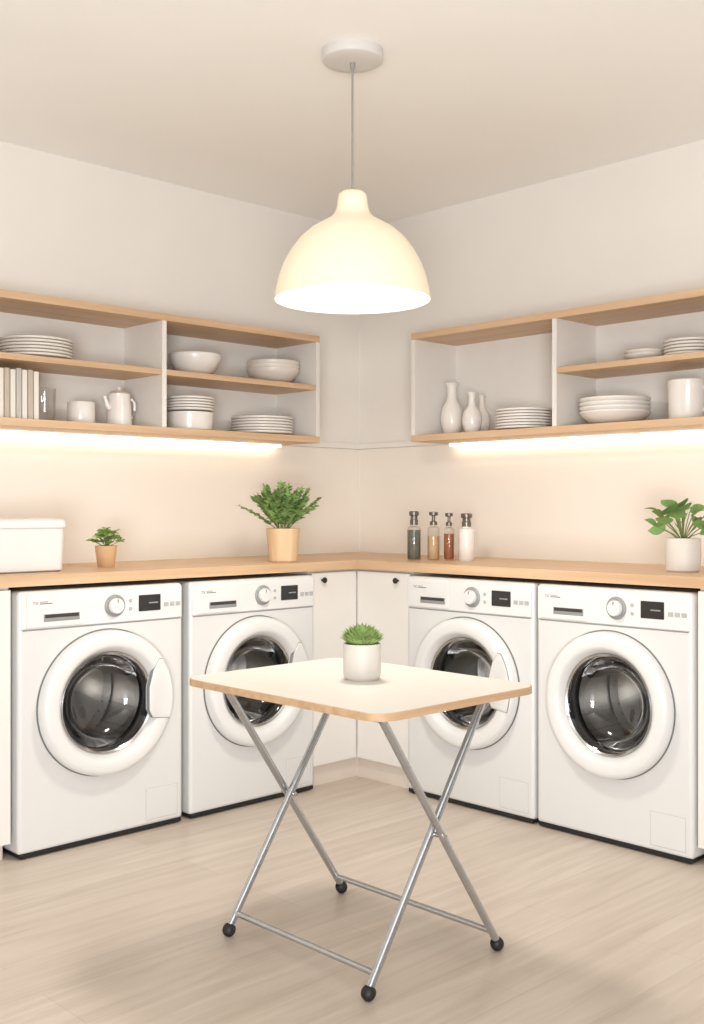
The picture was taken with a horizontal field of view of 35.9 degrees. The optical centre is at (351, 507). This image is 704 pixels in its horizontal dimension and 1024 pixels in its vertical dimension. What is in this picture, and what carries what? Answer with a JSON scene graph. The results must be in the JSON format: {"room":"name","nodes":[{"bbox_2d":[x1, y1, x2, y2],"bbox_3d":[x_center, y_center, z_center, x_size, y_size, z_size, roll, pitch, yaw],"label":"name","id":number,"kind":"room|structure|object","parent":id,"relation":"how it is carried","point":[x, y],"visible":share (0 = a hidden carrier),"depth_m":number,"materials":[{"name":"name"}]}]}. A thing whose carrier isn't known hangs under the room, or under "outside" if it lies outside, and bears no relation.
{"room":"laundry","nodes":[
{"label":"laundry","id":0,"kind":"room"},
{"bbox_2d":[0,141,358,449],"bbox_3d":[-1.907,-0.122,3.484,5.460,2.475,0.060,0,0,-44],"label":"wall","id":1,"kind":"structure","parent":0,"point":[72,229],"depth_m":4.50,"materials":[{"name":"paint"}]},
{"bbox_2d":[0,289,319,447],"bbox_3d":[-0.823,-0.513,4.295,1.627,0.479,0.280,0,0,-44],"label":"wall shelf","id":2,"kind":"object","parent":1,"relation":"attached to","point":[114,346],"visible":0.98,"depth_m":4.31,"materials":[{"name":"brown wood"}]},
{"bbox_2d":[0,368,3,416],"bbox_3d":[-1.276,-0.400,3.829,0.018,0.174,0.170,0,0,-44],"label":"book","id":3,"kind":"object","parent":2,"relation":"on","point":[1,369],"visible":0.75,"depth_m":3.77,"materials":[{"name":"white paper"}]},
{"bbox_2d":[4,367,9,416],"bbox_3d":[-1.260,-0.401,3.845,0.018,0.176,0.170,0,0,-44],"label":"book","id":4,"kind":"object","parent":2,"relation":"on","point":[6,370],"visible":0.71,"depth_m":3.78,"materials":[{"name":"beige paper"}]},
{"bbox_2d":[10,369,15,417],"bbox_3d":[-1.244,-0.399,3.860,0.018,0.172,0.170,0,0,-44],"label":"book","id":5,"kind":"object","parent":2,"relation":"on","point":[12,371],"visible":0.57,"depth_m":3.80,"materials":[{"name":"white paper"}]},
{"bbox_2d":[14,368,20,417],"bbox_3d":[-1.228,-0.402,3.876,0.018,0.178,0.170,0,0,-44],"label":"book","id":6,"kind":"object","parent":2,"relation":"on","point":[18,370],"visible":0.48,"depth_m":3.81,"materials":[{"name":"grey paper"}]},
{"bbox_2d":[21,370,26,418],"bbox_3d":[-1.212,-0.400,3.891,0.018,0.174,0.170,0,0,-44],"label":"book","id":7,"kind":"object","parent":2,"relation":"on","point":[23,372],"visible":0.33,"depth_m":3.83,"materials":[{"name":"white paper"}]},
{"bbox_2d":[27,370,32,418],"bbox_3d":[-1.196,-0.401,3.907,0.018,0.176,0.170,0,0,-44],"label":"book","id":8,"kind":"object","parent":2,"relation":"on","point":[29,372],"visible":0.35,"depth_m":3.84,"materials":[{"name":"beige paper"}]},
{"bbox_2d":[33,371,38,418],"bbox_3d":[-1.180,-0.399,3.922,0.018,0.172,0.170,0,0,-44],"label":"book","id":9,"kind":"object","parent":2,"relation":"on","point":[35,374],"visible":0.3,"depth_m":3.86,"materials":[{"name":"white paper"}]},
{"bbox_2d":[7,352,72,358],"bbox_3d":[-1.155,-0.545,3.971,0.264,0.016,0.264,0,0,-44],"label":"plate","id":10,"kind":"object","parent":2,"relation":"on","point":[46,354],"visible":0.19,"depth_m":3.87,"materials":[{"name":"beige ceramic"}]},
{"bbox_2d":[0,348,72,356],"bbox_3d":[-1.155,-0.557,3.971,0.264,0.016,0.264,0,0,25],"label":"plate","id":11,"kind":"object","parent":10,"relation":"on","point":[13,349],"visible":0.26,"depth_m":3.86,"materials":[{"name":"beige ceramic"}]},
{"bbox_2d":[0,345,72,353],"bbox_3d":[-1.155,-0.569,3.971,0.264,0.016,0.264,0,0,-6],"label":"plate","id":12,"kind":"object","parent":11,"relation":"on","point":[9,346],"visible":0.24,"depth_m":3.86,"materials":[{"name":"beige ceramic"}]},
{"bbox_2d":[0,341,72,350],"bbox_3d":[-1.155,-0.581,3.971,0.264,0.016,0.264,0,0,2],"label":"plate","id":13,"kind":"object","parent":12,"relation":"on","point":[23,342],"visible":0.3,"depth_m":3.86,"materials":[{"name":"beige ceramic"}]},
{"bbox_2d":[0,338,72,347],"bbox_3d":[-1.155,-0.592,3.971,0.264,0.016,0.264,0,0,21],"label":"plate","id":14,"kind":"object","parent":13,"relation":"on","point":[13,339],"visible":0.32,"depth_m":3.86,"materials":[{"name":"beige ceramic"}]},
{"bbox_2d":[0,335,72,343],"bbox_3d":[-1.155,-0.604,3.971,0.264,0.016,0.264,0,0,42],"label":"plate","id":15,"kind":"object","parent":14,"relation":"on","point":[9,336],"visible":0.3,"depth_m":3.86,"materials":[{"name":"beige ceramic"}]},
{"bbox_2d":[67,401,94,422],"bbox_3d":[-1.023,-0.356,4.099,0.104,0.086,0.104,0,0,-44],"label":"cup","id":16,"kind":"object","parent":2,"relation":"on","point":[77,411],"visible":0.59,"depth_m":4.05,"materials":[{"name":"white ceramic"}]},
{"bbox_2d":[102,386,135,424],"bbox_3d":[-0.903,-0.393,4.215,0.101,0.160,0.115,0,0,5],"label":"teapot","id":17,"kind":"object","parent":2,"relation":"on","point":[117,405],"visible":0.85,"depth_m":4.17,"materials":[{"name":"white ceramic"}]},
{"bbox_2d":[167,411,213,429],"bbox_3d":[-0.663,-0.351,4.447,0.192,0.076,0.192,0,0,-44],"label":"bowl","id":18,"kind":"object","parent":2,"relation":"on","point":[175,419],"visible":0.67,"depth_m":4.37,"materials":[{"name":"white ceramic"}]},
{"bbox_2d":[167,407,213,411],"bbox_3d":[-0.663,-0.397,4.447,0.196,0.016,0.196,0,0,-44],"label":"plate","id":19,"kind":"object","parent":18,"relation":"on","point":[171,408],"visible":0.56,"depth_m":4.37,"materials":[{"name":"white ceramic"}]},
{"bbox_2d":[167,404,213,408],"bbox_3d":[-0.663,-0.409,4.447,0.196,0.016,0.196,0,0,-38],"label":"plate","id":20,"kind":"object","parent":19,"relation":"on","point":[173,405],"visible":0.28,"depth_m":4.36,"materials":[{"name":"white ceramic"}]},
{"bbox_2d":[167,401,213,405],"bbox_3d":[-0.663,-0.420,4.447,0.196,0.016,0.196,0,0,33],"label":"plate","id":21,"kind":"object","parent":20,"relation":"on","point":[174,402],"visible":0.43,"depth_m":4.36,"materials":[{"name":"white ceramic"}]},
{"bbox_2d":[167,398,213,402],"bbox_3d":[-0.663,-0.432,4.447,0.196,0.016,0.196,0,0,-13],"label":"plate","id":22,"kind":"object","parent":21,"relation":"on","point":[177,399],"visible":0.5,"depth_m":4.36,"materials":[{"name":"white ceramic"}]},
{"bbox_2d":[167,395,213,399],"bbox_3d":[-0.663,-0.443,4.447,0.196,0.016,0.196,0,0,22],"label":"plate","id":23,"kind":"object","parent":22,"relation":"on","point":[180,396],"visible":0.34,"depth_m":4.37,"materials":[{"name":"white ceramic"}]},
{"bbox_2d":[168,351,220,373],"bbox_3d":[-0.645,-0.583,4.464,0.216,0.092,0.216,0,0,-44],"label":"bowl","id":24,"kind":"object","parent":2,"relation":"on","point":[189,361],"visible":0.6,"depth_m":4.38,"materials":[{"name":"white ceramic"}]},
{"bbox_2d":[237,430,292,434],"bbox_3d":[-0.390,-0.321,4.710,0.268,0.016,0.268,0,0,-44],"label":"plate","id":25,"kind":"object","parent":2,"relation":"on","point":[253,431],"visible":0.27,"depth_m":4.60,"materials":[{"name":"white ceramic"}]},
{"bbox_2d":[231,427,292,431],"bbox_3d":[-0.390,-0.334,4.710,0.268,0.016,0.268,0,0,15],"label":"plate","id":26,"kind":"object","parent":25,"relation":"on","point":[239,428],"visible":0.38,"depth_m":4.60,"materials":[{"name":"white ceramic"}]},
{"bbox_2d":[231,424,292,428],"bbox_3d":[-0.390,-0.346,4.710,0.268,0.016,0.268,0,0,-10],"label":"plate","id":27,"kind":"object","parent":26,"relation":"on","point":[240,425],"visible":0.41,"depth_m":4.60,"materials":[{"name":"white ceramic"}]},
{"bbox_2d":[231,421,292,425],"bbox_3d":[-0.390,-0.358,4.710,0.268,0.016,0.268,0,0,32],"label":"plate","id":28,"kind":"object","parent":27,"relation":"on","point":[242,422],"visible":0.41,"depth_m":4.59,"materials":[{"name":"white ceramic"}]},
{"bbox_2d":[231,418,292,422],"bbox_3d":[-0.390,-0.371,4.710,0.268,0.016,0.268,0,0,3],"label":"plate","id":29,"kind":"object","parent":28,"relation":"on","point":[243,419],"visible":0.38,"depth_m":4.59,"materials":[{"name":"white ceramic"}]},
{"bbox_2d":[231,415,292,419],"bbox_3d":[-0.390,-0.383,4.710,0.268,0.016,0.268,0,0,-31],"label":"plate","id":30,"kind":"object","parent":29,"relation":"on","point":[244,416],"visible":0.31,"depth_m":4.59,"materials":[{"name":"white ceramic"}]},
{"bbox_2d":[247,366,298,381],"bbox_3d":[-0.346,-0.572,4.753,0.230,0.070,0.230,0,0,-44],"label":"bowl","id":31,"kind":"object","parent":2,"relation":"on","point":[274,373],"visible":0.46,"depth_m":4.67,"materials":[{"name":"beige ceramic"}]},
{"bbox_2d":[247,362,298,368],"bbox_3d":[-0.346,-0.588,4.753,0.230,0.070,0.230,0,0,10],"label":"bowl","id":32,"kind":"object","parent":31,"relation":"on","point":[263,363],"visible":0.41,"depth_m":4.65,"materials":[{"name":"beige ceramic"}]},
{"bbox_2d":[247,359,298,364],"bbox_3d":[-0.346,-0.603,4.753,0.230,0.070,0.230,0,0,26],"label":"bowl","id":33,"kind":"object","parent":31,"relation":"on","point":[255,360],"visible":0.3,"depth_m":4.66,"materials":[{"name":"beige ceramic"}]},
{"bbox_2d":[0,434,358,563],"bbox_3d":[-0.886,-0.035,4.424,2.554,0.500,0.006,0,0,-44],"label":"backsplash","id":34,"kind":"structure","parent":1,"relation":"attached to","point":[167,500],"depth_m":4.55,"materials":[{"name":"paint"}]},
{"bbox_2d":[285,442,358,448],"bbox_3d":[-0.150,-0.300,5.129,0.496,0.026,0.016,0,0,-44],"label":"trim","id":35,"kind":"structure","parent":1,"relation":"attached to","point":[321,444],"depth_m":5.17,"materials":[{"name":"paint"}]},
{"bbox_2d":[266,528,299,561],"bbox_3d":[-0.276,0.148,4.340,0.136,0.134,0.136,0,0,-44],"label":"pot","id":36,"kind":"object","parent":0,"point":[282,543],"depth_m":4.29,"materials":[{"name":"beige ceramic"}]},
{"bbox_2d":[0,776,703,1023],"bbox_3d":[-0.030,1.145,1.543,5.460,0.060,5.460,0,0,-44],"label":"floor","id":37,"kind":"structure","parent":0,"point":[127,928],"depth_m":2.89,"materials":[{"name":"brown wood"}]},
{"bbox_2d":[0,588,10,859],"bbox_3d":[-1.419,0.682,3.480,0.420,0.865,0.603,0,0,-44],"label":"base cabinet","id":38,"kind":"object","parent":37,"relation":"on","point":[5,594],"visible":1,"depth_m":3.41,"materials":[{"name":"white paint"}]},
{"bbox_2d":[2,580,181,858],"bbox_3d":[-1.008,0.690,3.830,0.628,0.850,0.618,0,0,-44],"label":"washing machine","id":39,"kind":"object","parent":37,"relation":"on","point":[96,667],"visible":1,"depth_m":3.62,"materials":[{"name":"white metal"}]},
{"bbox_2d":[153,573,313,817],"bbox_3d":[-0.545,0.690,4.278,0.601,0.850,0.618,0,0,-44],"label":"washing machine","id":40,"kind":"object","parent":37,"relation":"on","point":[234,622],"visible":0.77,"depth_m":4.03,"materials":[{"name":"white metal"}]},
{"bbox_2d":[190,658,531,1001],"bbox_3d":[0.013,0.780,2.792,0.580,0.670,0.734,0,0,-44],"label":"folding table","id":41,"kind":"object","parent":37,"relation":"on","point":[401,692],"visible":0.98,"depth_m":2.68,"materials":[{"name":"beige laminate"}]},
{"bbox_2d":[340,623,384,680],"bbox_3d":[0.026,0.371,2.830,0.120,0.148,0.121,0,0,-44],"label":"potted succulent","id":42,"kind":"object","parent":41,"relation":"on","point":[362,646],"visible":1,"depth_m":2.79,"materials":[{"name":"white ceramic"}]},
{"bbox_2d":[288,569,438,788],"bbox_3d":[0.042,0.682,4.704,0.826,0.865,0.878,0,0,-44],"label":"base cabinet","id":43,"kind":"object","parent":37,"relation":"on","point":[346,747],"visible":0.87,"depth_m":4.39,"materials":[{"name":"white paint"}]},
{"bbox_2d":[0,552,703,588],"bbox_3d":[0.003,0.233,3.508,2.560,0.035,2.560,0,0,-44],"label":"countertop","id":44,"kind":"structure","parent":43,"relation":"on","point":[580,571],"depth_m":3.99,"materials":[{"name":"brown wood"}]},
{"bbox_2d":[0,518,66,573],"bbox_3d":[-1.142,0.124,3.681,0.280,0.181,0.244,0,0,-44],"label":"storage box","id":45,"kind":"object","parent":44,"relation":"on","point":[27,545],"visible":1,"depth_m":3.60,"materials":[{"name":"white paint"}]},
{"bbox_2d":[85,527,124,567],"bbox_3d":[-0.896,0.141,3.946,0.107,0.148,0.142,0,0,20],"label":"potted herb","id":46,"kind":"object","parent":44,"relation":"on","point":[106,553],"visible":1,"depth_m":3.92,"materials":[{"name":"beige ceramic"}]},
{"bbox_2d":[95,545,116,567],"bbox_3d":[-0.895,0.176,3.950,0.080,0.078,0.080,0,0,-44],"label":"pot","id":47,"kind":"object","parent":44,"relation":"on","point":[105,554],"depth_m":3.92,"materials":[{"name":"beige ceramic"}]},
{"bbox_2d":[236,479,320,561],"bbox_3d":[-0.286,0.051,4.335,0.360,0.328,0.262,0,0,-14],"label":"potted fern","id":48,"kind":"object","parent":44,"relation":"on","point":[285,507],"visible":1,"depth_m":4.29,"materials":[{"name":"green plant"}]},
{"bbox_2d":[407,511,420,558],"bbox_3d":[0.257,0.114,4.500,0.058,0.202,0.058,0,0,-44],"label":"bottle","id":49,"kind":"object","parent":44,"relation":"on","point":[413,536],"visible":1,"depth_m":4.48,"materials":[{"name":"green glass"}]},
{"bbox_2d":[428,512,438,558],"bbox_3d":[0.338,0.115,4.500,0.052,0.200,0.052,0,0,-44],"label":"bottle","id":50,"kind":"object","parent":44,"relation":"on","point":[433,541],"visible":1,"depth_m":4.48,"materials":[{"name":"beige glass"}]},
{"bbox_2d":[444,513,453,558],"bbox_3d":[0.400,0.117,4.480,0.044,0.196,0.044,0,0,-44],"label":"bottle","id":51,"kind":"object","parent":44,"relation":"on","point":[448,538],"visible":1,"depth_m":4.46,"materials":[{"name":"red glass"}]},
{"bbox_2d":[458,513,474,560],"bbox_3d":[0.468,0.118,4.440,0.066,0.193,0.066,0,0,-44],"label":"bottle","id":52,"kind":"object","parent":44,"relation":"on","point":[466,534],"visible":1,"depth_m":4.42,"materials":[{"name":"white glass"}]},
{"bbox_2d":[644,498,703,572],"bbox_3d":[1.110,0.091,3.664,0.304,0.248,0.247,0,0,-44],"label":"potted plant","id":53,"kind":"object","parent":44,"relation":"on","point":[683,554],"visible":1,"depth_m":3.62,"materials":[{"name":"green plant"}]},
{"bbox_2d":[408,574,566,822],"bbox_3d":[0.615,0.690,4.219,0.618,0.850,0.610,0,0,-44],"label":"washing machine","id":54,"kind":"object","parent":37,"relation":"on","point":[481,626],"visible":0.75,"depth_m":3.98,"materials":[{"name":"white metal"}]},
{"bbox_2d":[538,581,703,863],"bbox_3d":[1.043,0.690,3.779,0.614,0.850,0.595,0,0,-44],"label":"washing machine","id":55,"kind":"object","parent":37,"relation":"on","point":[618,663],"visible":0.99,"depth_m":3.58,"materials":[{"name":"white metal"}]},
{"bbox_2d":[698,589,703,848],"bbox_3d":[1.424,0.682,3.432,0.603,0.865,0.420,0,0,-44],"label":"base cabinet","id":56,"kind":"object","parent":37,"relation":"on","point":[701,592],"visible":1,"depth_m":3.38,"materials":[{"name":"white paint"}]},
{"bbox_2d":[0,0,703,222],"bbox_3d":[-0.030,-1.390,1.543,5.460,0.060,5.460,0,0,-44],"label":"ceiling","id":57,"kind":"structure","parent":0,"point":[467,100],"depth_m":3.54,"materials":[{"name":"paint"}]},
{"bbox_2d":[274,38,430,313],"bbox_3d":[0.002,-0.989,3.230,0.464,0.742,0.464,0,0,-44],"label":"pendant lamp","id":58,"kind":"object","parent":57,"relation":"hanging from","point":[351,261],"visible":1,"depth_m":3.12,"materials":[{"name":"white metal"}]},
{"bbox_2d":[278,284,426,307],"bbox_3d":[0.002,-0.640,3.230,0.444,0.010,0.444,0,0,-44],"label":"diffuser","id":59,"kind":"object","parent":58,"relation":"attached to","point":[289,295],"depth_m":3.26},
{"bbox_2d":[343,642,380,680],"bbox_3d":[0.026,0.399,2.830,0.099,0.093,0.099,0,0,-44],"label":"pot","id":60,"kind":"object","parent":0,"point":[361,660],"depth_m":2.79,"materials":[{"name":"white ceramic"}]},
{"bbox_2d":[359,140,703,449],"bbox_3d":[1.932,-0.122,3.398,0.060,2.475,5.400,0,0,-44],"label":"wall","id":61,"kind":"structure","parent":0,"point":[632,228],"depth_m":4.53,"materials":[{"name":"paint"}]},
{"bbox_2d":[359,441,445,448],"bbox_3d":[0.239,-0.300,5.095,0.016,0.026,0.606,0,0,-44],"label":"trim","id":62,"kind":"structure","parent":61,"relation":"attached to","point":[398,443],"depth_m":5.13,"materials":[{"name":"paint"}]},
{"bbox_2d":[359,433,703,565],"bbox_3d":[0.921,-0.035,4.396,0.006,0.500,2.560,0,0,-44],"label":"backsplash","id":63,"kind":"structure","parent":61,"relation":"attached to","point":[569,500],"depth_m":4.53,"materials":[{"name":"paint"}]},
{"bbox_2d":[411,288,703,446],"bbox_3d":[0.888,-0.513,4.233,0.280,0.479,1.533,0,0,-44],"label":"wall shelf","id":64,"kind":"object","parent":61,"relation":"attached to","point":[554,360],"visible":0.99,"depth_m":4.28,"materials":[{"name":"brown wood"}]},
{"bbox_2d":[440,383,462,432],"bbox_3d":[0.433,-0.426,4.701,0.100,0.226,0.100,0,0,-44],"label":"vase","id":65,"kind":"object","parent":64,"relation":"on","point":[451,413],"visible":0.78,"depth_m":4.67,"materials":[{"name":"white ceramic"}]},
{"bbox_2d":[462,392,481,431],"bbox_3d":[0.506,-0.400,4.582,0.084,0.174,0.084,0,0,-44],"label":"vase","id":66,"kind":"object","parent":64,"relation":"on","point":[472,418],"visible":0.84,"depth_m":4.55,"materials":[{"name":"white ceramic"}]},
{"bbox_2d":[478,395,489,430],"bbox_3d":[0.558,-0.398,4.658,0.072,0.170,0.072,0,0,-44],"label":"vase","id":67,"kind":"object","parent":64,"relation":"on","point":[485,426],"visible":0.67,"depth_m":4.63,"materials":[{"name":"beige ceramic"}]},
{"bbox_2d":[495,425,548,429],"bbox_3d":[0.701,-0.321,4.424,0.232,0.016,0.232,0,0,-44],"label":"plate","id":68,"kind":"object","parent":64,"relation":"on","point":[509,426],"visible":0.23,"depth_m":4.32,"materials":[{"name":"white ceramic"}]},
{"bbox_2d":[495,422,551,426],"bbox_3d":[0.701,-0.333,4.424,0.232,0.016,0.232,0,0,10],"label":"plate","id":69,"kind":"object","parent":68,"relation":"on","point":[510,423],"visible":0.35,"depth_m":4.32,"materials":[{"name":"white ceramic"}]},
{"bbox_2d":[495,419,551,423],"bbox_3d":[0.701,-0.345,4.424,0.232,0.016,0.232,0,0,-10],"label":"plate","id":70,"kind":"object","parent":69,"relation":"on","point":[510,420],"visible":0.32,"depth_m":4.32,"materials":[{"name":"white ceramic"}]},
{"bbox_2d":[495,416,551,420],"bbox_3d":[0.701,-0.357,4.424,0.232,0.016,0.232,0,0,28],"label":"plate","id":71,"kind":"object","parent":70,"relation":"on","point":[511,417],"visible":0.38,"depth_m":4.32,"materials":[{"name":"white ceramic"}]},
{"bbox_2d":[495,413,551,417],"bbox_3d":[0.701,-0.368,4.424,0.232,0.016,0.232,0,0,0],"label":"plate","id":72,"kind":"object","parent":71,"relation":"on","point":[512,414],"visible":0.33,"depth_m":4.32,"materials":[{"name":"white ceramic"}]},
{"bbox_2d":[495,410,551,414],"bbox_3d":[0.701,-0.380,4.424,0.232,0.016,0.232,0,0,-20],"label":"plate","id":73,"kind":"object","parent":72,"relation":"on","point":[513,411],"visible":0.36,"depth_m":4.32,"materials":[{"name":"white ceramic"}]},
{"bbox_2d":[495,407,551,411],"bbox_3d":[0.701,-0.392,4.424,0.232,0.016,0.232,0,0,30],"label":"plate","id":74,"kind":"object","parent":73,"relation":"on","point":[513,408],"visible":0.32,"depth_m":4.32,"materials":[{"name":"white ceramic"}]},
{"bbox_2d":[579,409,650,423],"bbox_3d":[0.997,-0.339,4.117,0.264,0.052,0.264,0,0,-44],"label":"bowl","id":75,"kind":"object","parent":64,"relation":"on","point":[599,415],"visible":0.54,"depth_m":4.02,"materials":[{"name":"white ceramic"}]},
{"bbox_2d":[579,404,650,410],"bbox_3d":[0.997,-0.355,4.117,0.264,0.052,0.264,0,0,35],"label":"bowl","id":76,"kind":"object","parent":75,"relation":"on","point":[607,406],"visible":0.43,"depth_m":4.00,"materials":[{"name":"white ceramic"}]},
{"bbox_2d":[579,400,650,406],"bbox_3d":[0.997,-0.372,4.117,0.264,0.052,0.264,0,0,-16],"label":"bowl","id":77,"kind":"object","parent":76,"relation":"on","point":[599,402],"visible":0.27,"depth_m":4.01,"materials":[{"name":"white ceramic"}]},
{"bbox_2d":[579,395,650,402],"bbox_3d":[0.997,-0.389,4.117,0.264,0.052,0.264,0,0,26],"label":"bowl","id":78,"kind":"object","parent":77,"relation":"on","point":[608,397],"visible":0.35,"depth_m":4.00,"materials":[{"name":"white ceramic"}]},
{"bbox_2d":[624,352,663,358],"bbox_3d":[1.086,-0.553,4.025,0.152,0.032,0.152,0,0,-44],"label":"plate","id":79,"kind":"object","parent":64,"relation":"on","point":[634,355],"visible":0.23,"depth_m":3.96,"materials":[{"name":"beige ceramic"}]},
{"bbox_2d":[624,348,663,353],"bbox_3d":[1.086,-0.565,4.025,0.152,0.032,0.152,0,0,21],"label":"plate","id":80,"kind":"object","parent":79,"relation":"on","point":[642,349],"visible":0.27,"depth_m":3.96,"materials":[{"name":"beige ceramic"}]},
{"bbox_2d":[664,350,703,354],"bbox_3d":[1.212,-0.545,3.895,0.184,0.016,0.184,0,0,-44],"label":"plate","id":81,"kind":"object","parent":64,"relation":"on","point":[686,351],"visible":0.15,"depth_m":3.82,"materials":[{"name":"beige ceramic"}]},
{"bbox_2d":[663,347,703,353],"bbox_3d":[1.212,-0.557,3.895,0.184,0.016,0.184,0,0,36],"label":"plate","id":82,"kind":"object","parent":81,"relation":"on","point":[681,348],"visible":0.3,"depth_m":3.82,"materials":[{"name":"beige ceramic"}]},
{"bbox_2d":[663,343,703,350],"bbox_3d":[1.212,-0.569,3.895,0.184,0.016,0.184,0,0,-4],"label":"plate","id":83,"kind":"object","parent":82,"relation":"on","point":[692,344],"visible":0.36,"depth_m":3.82,"materials":[{"name":"beige ceramic"}]},
{"bbox_2d":[663,340,703,346],"bbox_3d":[1.212,-0.580,3.895,0.184,0.016,0.184,0,0,5],"label":"plate","id":84,"kind":"object","parent":83,"relation":"on","point":[685,341],"visible":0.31,"depth_m":3.82,"materials":[{"name":"beige ceramic"}]},
{"bbox_2d":[663,337,703,343],"bbox_3d":[1.212,-0.592,3.895,0.184,0.016,0.184,0,0,30],"label":"plate","id":85,"kind":"object","parent":84,"relation":"on","point":[681,338],"visible":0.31,"depth_m":3.82,"materials":[{"name":"beige ceramic"}]},
{"bbox_2d":[667,378,703,418],"bbox_3d":[1.214,-0.386,3.901,0.156,0.146,0.136,0,0,9],"label":"mug","id":86,"kind":"object","parent":64,"relation":"on","point":[685,395],"visible":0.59,"depth_m":3.85,"materials":[{"name":"white ceramic"}]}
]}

